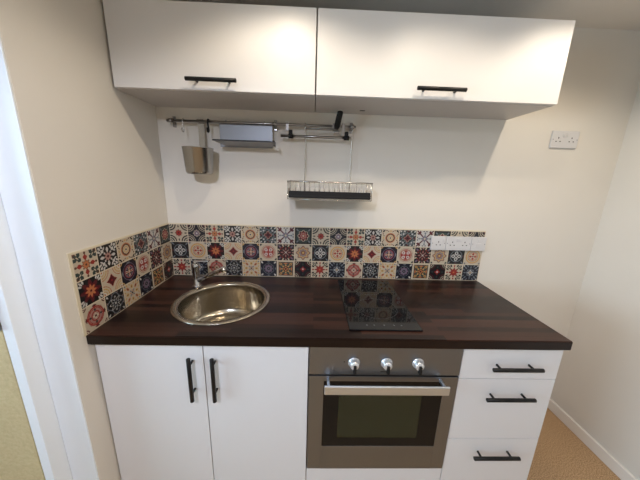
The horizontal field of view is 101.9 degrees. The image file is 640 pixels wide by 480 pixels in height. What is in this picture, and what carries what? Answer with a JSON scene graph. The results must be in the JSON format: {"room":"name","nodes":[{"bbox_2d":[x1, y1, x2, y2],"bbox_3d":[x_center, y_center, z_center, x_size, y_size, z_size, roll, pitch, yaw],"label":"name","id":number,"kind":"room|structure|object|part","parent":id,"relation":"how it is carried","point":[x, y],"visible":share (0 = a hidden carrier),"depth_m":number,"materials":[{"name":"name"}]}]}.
{"room":"kitchen","nodes":[
{"label":"kitchen","id":0,"kind":"room"},
{"bbox_2d":[0,0,167,479],"bbox_3d":[-0.887,0.077,1.142,0.095,2.232,0.662,1,14,-2],"label":"wall","id":1,"kind":"structure","parent":0,"point":[92,147],"depth_m":0.89,"materials":[{"name":"paint"}]},
{"bbox_2d":[66,223,173,336],"bbox_3d":[-0.839,0.123,1.180,0.004,0.306,0.611,1,14,-2],"label":"tile backsplash","id":2,"kind":"structure","parent":1,"relation":"attached to","point":[108,277],"depth_m":1.07,"materials":[{"name":"tile"}]},
{"bbox_2d":[155,15,639,388],"bbox_3d":[0.381,0.019,1.548,2.650,2.232,0.100,1,14,-2],"label":"wall","id":3,"kind":"structure","parent":0,"point":[539,207],"depth_m":1.41,"materials":[{"name":"paint"}]},
{"bbox_2d":[102,0,316,112],"bbox_3d":[-0.416,-0.766,1.119,0.798,0.298,0.329,1,14,-2],"label":"upper cabinet","id":4,"kind":"object","parent":3,"relation":"attached to","point":[164,53],"visible":1,"depth_m":1.00,"materials":[{"name":"white wood"}]},
{"bbox_3d":[-0.419,-0.618,1.005,0.194,0.015,0.038,1,14,-2],"label":"handle","id":5,"kind":"part","parent":4,"relation":"part of","materials":[{"name":"black metal"}]},
{"bbox_2d":[166,116,355,133],"bbox_3d":[-0.289,-0.585,1.310,0.938,0.052,0.050,1,14,-2],"label":"utensil rail","id":6,"kind":"object","parent":3,"relation":"attached to","point":[173,119],"visible":0.97,"depth_m":1.29,"materials":[{"name":"metal"}]},
{"bbox_2d":[181,119,213,174],"bbox_3d":[-0.598,-0.459,1.269,0.146,0.266,0.146,1,14,-2],"label":"cup","id":7,"kind":"object","parent":6,"relation":"hanging from","point":[197,159],"visible":1,"depth_m":1.24,"materials":[{"name":"metal"}]},
{"bbox_2d":[206,119,209,132],"bbox_3d":[-0.554,-0.566,1.283,0.012,0.069,0.046,1,14,-2],"label":"hook","id":8,"kind":"object","parent":6,"relation":"hanging from","point":[207,127],"visible":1,"depth_m":1.28,"materials":[{"name":"black metal"}]},
{"bbox_2d":[212,120,275,148],"bbox_3d":[-0.364,-0.523,1.267,0.288,0.128,0.105,1,14,-2],"label":"shelf","id":9,"kind":"object","parent":6,"relation":"hanging from","point":[231,135],"visible":0.98,"depth_m":1.31,"materials":[{"name":"grey metal"}]},
{"bbox_3d":[-0.370,-0.474,1.279,0.280,0.015,0.100,1,14,-2],"label":"shelf plate","id":10,"kind":"part","parent":9,"relation":"part of","materials":[{"name":"grey metal"}]},
{"bbox_3d":[-0.288,-0.581,1.296,0.938,0.013,0.013,1,14,-2],"label":"rod","id":11,"kind":"part","parent":6,"relation":"part of","materials":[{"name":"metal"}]},
{"bbox_2d":[281,121,350,139],"bbox_3d":[-0.020,-0.547,1.304,0.353,0.078,0.033,1,14,-2],"label":"towel bar","id":12,"kind":"object","parent":6,"relation":"hanging from","point":[344,135],"visible":1,"depth_m":1.30,"materials":[{"name":"metal"}]},
{"bbox_3d":[-0.021,-0.518,1.305,0.353,0.013,0.014,1,14,-2],"label":"rod","id":13,"kind":"part","parent":12,"relation":"part of","materials":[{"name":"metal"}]},
{"bbox_2d":[306,111,342,133],"bbox_3d":[0.019,-0.573,1.257,0.177,0.096,0.076,1,14,-2],"label":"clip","id":14,"kind":"object","parent":6,"relation":"attached to","point":[336,127],"visible":1,"depth_m":1.27,"materials":[{"name":"plastic"}]},
{"bbox_3d":[0.013,-0.552,1.291,0.168,0.010,0.010,1,14,-2],"label":"rod","id":15,"kind":"part","parent":14,"relation":"part of","materials":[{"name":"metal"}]},
{"bbox_3d":[0.088,-0.577,1.251,0.029,0.081,0.065,-2,14,-16],"label":"handle","id":16,"kind":"part","parent":14,"relation":"part of","materials":[{"name":"black plastic"}]},
{"bbox_2d":[287,123,372,201],"bbox_3d":[0.050,-0.391,1.291,0.417,0.372,0.156,1,14,-2],"label":"dish rack","id":17,"kind":"object","parent":6,"relation":"hanging from","point":[321,195],"visible":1,"depth_m":1.25,"materials":[{"name":"metal"}]},
{"bbox_2d":[288,191,370,199],"bbox_3d":[0.046,-0.233,1.325,0.400,0.034,0.149,1,14,-2],"label":"drip tray","id":18,"kind":"object","parent":17,"relation":"on","point":[322,195],"depth_m":1.25,"materials":[{"name":"black plastic"}]},
{"bbox_2d":[287,180,372,196],"bbox_3d":[0.046,-0.264,1.325,0.417,0.067,0.148,1,14,-2],"label":"basket","id":19,"kind":"object","parent":17,"relation":"on","point":[304,193],"depth_m":1.25,"materials":[{"name":"metal"}]},
{"bbox_2d":[168,223,485,280],"bbox_3d":[0.051,0.074,1.501,1.798,0.306,0.004,1,14,-2],"label":"tile backsplash","id":20,"kind":"structure","parent":3,"relation":"attached to","point":[244,250],"depth_m":1.50,"materials":[{"name":"tile"}]},
{"bbox_2d":[430,236,446,249],"bbox_3d":[0.680,0.018,1.492,0.086,0.082,0.013,1,14,-2],"label":"power socket","id":21,"kind":"object","parent":20,"relation":"attached to","point":[437,242],"visible":1,"depth_m":1.49,"materials":[{"name":"white plastic"}]},
{"bbox_2d":[445,236,471,250],"bbox_3d":[0.798,0.021,1.495,0.145,0.082,0.013,1,14,-2],"label":"power socket","id":22,"kind":"object","parent":20,"relation":"attached to","point":[459,243],"visible":1,"depth_m":1.49,"materials":[{"name":"white plastic"}]},
{"bbox_2d":[470,237,486,250],"bbox_3d":[0.915,0.024,1.499,0.086,0.082,0.013,1,14,-2],"label":"switch","id":23,"kind":"object","parent":20,"relation":"attached to","point":[477,243],"visible":1,"depth_m":1.50,"materials":[{"name":"white plastic"}]},
{"bbox_2d":[316,8,575,119],"bbox_3d":[0.483,-0.744,1.145,0.998,0.299,0.329,1,14,-2],"label":"upper cabinet","id":24,"kind":"object","parent":3,"relation":"attached to","point":[370,62],"visible":1,"depth_m":1.02,"materials":[{"name":"white wood"}]},
{"bbox_3d":[0.480,-0.597,1.030,0.196,0.015,0.038,1,14,-2],"label":"handle","id":25,"kind":"part","parent":24,"relation":"part of","materials":[{"name":"black metal"}]},
{"bbox_2d":[549,131,579,148],"bbox_3d":[1.299,-0.532,1.378,0.146,0.086,0.013,1,14,-2],"label":"power socket","id":26,"kind":"object","parent":3,"relation":"attached to","point":[559,139],"visible":1,"depth_m":1.38,"materials":[{"name":"white plastic"}]},
{"bbox_2d":[170,0,639,30],"bbox_3d":[-0.495,-0.704,-0.549,4.555,0.100,3.800,1,14,-2],"label":"ceiling","id":27,"kind":"structure","parent":0,"point":[598,14],"depth_m":1.15,"materials":[{"name":"paint"}]},
{"bbox_2d":[306,407,620,479],"bbox_3d":[-0.565,1.562,-0.004,4.555,0.100,3.800,1,14,-2],"label":"floor","id":28,"kind":"structure","parent":0,"point":[559,454],"depth_m":1.45,"materials":[{"name":"beige carpet"}]},
{"bbox_2d":[95,345,308,479],"bbox_3d":[-0.459,0.744,1.336,0.795,0.869,0.613,1,14,-2],"label":"base cabinet","id":29,"kind":"object","parent":28,"relation":"on","point":[175,412],"visible":0.77,"depth_m":1.05,"materials":[{"name":"white wood"}]},
{"bbox_3d":[-0.651,0.729,1.060,0.394,0.714,0.018,1,14,-2],"label":"door","id":30,"kind":"part","parent":29,"relation":"part of","materials":[{"name":"white laminate"}]},
{"bbox_3d":[-0.488,0.527,0.987,0.015,0.190,0.038,1,14,-2],"label":"handle","id":31,"kind":"part","parent":29,"relation":"part of","materials":[{"name":"black metal"}]},
{"bbox_3d":[-0.403,0.529,0.989,0.015,0.190,0.038,1,14,-2],"label":"handle","id":32,"kind":"part","parent":29,"relation":"part of","materials":[{"name":"black metal"}]},
{"bbox_3d":[-0.253,0.738,1.072,0.397,0.714,0.018,1,14,-2],"label":"door","id":33,"kind":"part","parent":29,"relation":"part of","materials":[{"name":"white laminate"}]},
{"bbox_2d":[86,275,572,349],"bbox_3d":[0.052,0.312,1.250,1.796,0.039,0.600,1,14,-2],"label":"countertop","id":34,"kind":"structure","parent":29,"relation":"on","point":[300,311],"depth_m":1.06,"materials":[{"name":"brown wood"}]},
{"bbox_2d":[191,260,225,287],"bbox_3d":[-0.568,0.179,1.335,0.204,0.142,0.048,4,14,10],"label":"mixer tap","id":35,"kind":"object","parent":34,"relation":"on","point":[197,279],"visible":1,"depth_m":1.33,"materials":[{"name":"silver metal"}]},
{"bbox_3d":[-0.612,0.114,1.335,0.080,0.016,0.020,1,14,-2],"label":"lever","id":36,"kind":"part","parent":35,"relation":"part of","materials":[{"name":"silver metal"}]},
{"bbox_3d":[-0.554,0.176,1.325,0.174,0.106,0.025,5,14,14],"label":"spout","id":37,"kind":"part","parent":35,"relation":"part of","materials":[{"name":"silver metal"}]},
{"bbox_2d":[170,281,269,324],"bbox_3d":[-0.459,0.365,1.243,0.438,0.179,0.438,1,14,-2],"label":"sink","id":38,"kind":"object","parent":34,"relation":"in","point":[219,303],"visible":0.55,"depth_m":1.37,"materials":[{"name":"metal"}]},
{"bbox_2d":[338,280,422,331],"bbox_3d":[0.253,0.294,1.255,0.290,0.006,0.504,1,14,-2],"label":"cooktop","id":39,"kind":"object","parent":34,"relation":"in","point":[369,305],"visible":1,"depth_m":1.18,"materials":[{"name":"black glass"}]},
{"bbox_2d":[307,347,463,468],"bbox_3d":[0.244,0.655,1.261,0.595,0.616,0.511,1,14,-2],"label":"oven","id":40,"kind":"object","parent":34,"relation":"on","point":[368,407],"visible":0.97,"depth_m":1.06,"materials":[{"name":"grey metal"}]},
{"bbox_3d":[0.132,0.477,0.991,0.047,0.047,0.024,1,14,-2],"label":"knob","id":41,"kind":"part","parent":40,"relation":"part of","materials":[{"name":"silver metal"}]},
{"bbox_3d":[0.256,0.463,1.022,0.595,0.132,0.036,1,14,-2],"label":"control panel","id":42,"kind":"part","parent":40,"relation":"part of","materials":[{"name":"metal"}]},
{"bbox_3d":[0.259,0.480,0.995,0.047,0.047,0.024,1,14,-2],"label":"knob","id":43,"kind":"part","parent":40,"relation":"part of","materials":[{"name":"silver metal"}]},
{"bbox_3d":[0.382,0.483,0.998,0.047,0.047,0.024,1,14,-2],"label":"knob","id":44,"kind":"part","parent":40,"relation":"part of","materials":[{"name":"silver metal"}]},
{"bbox_2d":[306,389,441,479],"bbox_3d":[0.229,1.055,1.445,0.598,0.254,0.575,1,14,-2],"label":"base cabinet","id":45,"kind":"object","parent":28,"relation":"on","point":[311,473],"visible":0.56,"depth_m":1.15,"materials":[{"name":"white wood"}]},
{"bbox_3d":[0.238,1.047,1.157,0.597,0.104,0.018,1,14,-2],"label":"filler panel","id":46,"kind":"part","parent":45,"relation":"part of","materials":[{"name":"white laminate"}]},
{"bbox_2d":[440,349,563,479],"bbox_3d":[0.739,0.773,1.369,0.398,0.869,0.613,1,14,-2],"label":"base cabinet","id":47,"kind":"object","parent":28,"relation":"on","point":[502,397],"visible":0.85,"depth_m":1.08,"materials":[{"name":"white wood"}]},
{"bbox_3d":[0.740,0.980,1.152,0.397,0.266,0.018,1,14,-2],"label":"drawer","id":48,"kind":"part","parent":47,"relation":"part of","materials":[{"name":"white laminate"}]},
{"bbox_3d":[0.750,0.924,1.111,0.198,0.015,0.038,1,14,-2],"label":"handle","id":49,"kind":"part","parent":47,"relation":"part of","materials":[{"name":"black metal"}]},
{"bbox_3d":[0.748,0.703,1.086,0.397,0.299,0.018,1,14,-2],"label":"drawer","id":50,"kind":"part","parent":47,"relation":"part of","materials":[{"name":"white laminate"}]},
{"bbox_3d":[0.755,0.485,1.033,0.397,0.144,0.018,1,14,-2],"label":"drawer","id":51,"kind":"part","parent":47,"relation":"part of","materials":[{"name":"white laminate"}]},
{"bbox_3d":[0.759,0.634,1.041,0.198,0.015,0.038,1,14,-2],"label":"handle","id":52,"kind":"part","parent":47,"relation":"part of","materials":[{"name":"black metal"}]},
{"bbox_3d":[0.763,0.499,1.008,0.198,0.015,0.038,1,14,-2],"label":"handle","id":53,"kind":"part","parent":47,"relation":"part of","materials":[{"name":"black metal"}]},
{"bbox_2d":[550,82,639,479],"bbox_3d":[1.696,0.483,-0.214,0.100,2.232,3.600,1,14,-2],"label":"wall","id":54,"kind":"structure","parent":0,"point":[597,383],"depth_m":1.42,"materials":[{"name":"paint"}]},
{"bbox_2d":[548,398,637,479],"bbox_3d":[1.606,1.532,0.037,0.016,0.070,3.600,1,14,-2],"label":"baseboard","id":55,"kind":"structure","parent":54,"relation":"attached to","point":[587,439],"depth_m":1.49,"materials":[{"name":"paint"}]},
{"bbox_3d":[-1.829,0.129,0.805,1.805,2.232,0.100,1,14,-2],"label":"wall","id":56,"kind":"structure","parent":0,"visible":0},
{"bbox_2d":[0,322,45,479],"bbox_3d":[-1.355,0.251,0.763,0.793,2.031,0.095,1,14,-2],"label":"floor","id":57,"kind":"structure","parent":56,"relation":"in","point":[19,457],"depth_m":0.88,"materials":[{"name":"beige carpet"}]},
{"bbox_2d":[0,194,72,479],"bbox_3d":[-1.359,0.221,0.826,0.859,2.073,0.122,1,14,-2],"label":"trim","id":58,"kind":"structure","parent":56,"relation":"attached to","point":[16,320],"depth_m":0.83,"materials":[{"name":"white paint"}]},
{"bbox_2d":[0,37,98,479],"bbox_3d":[-0.880,0.155,0.818,0.095,2.232,0.005,1,14,-2],"label":"trim","id":59,"kind":"structure","parent":56,"relation":"attached to","point":[17,191],"depth_m":0.81,"materials":[{"name":"white paint"}]}
]}

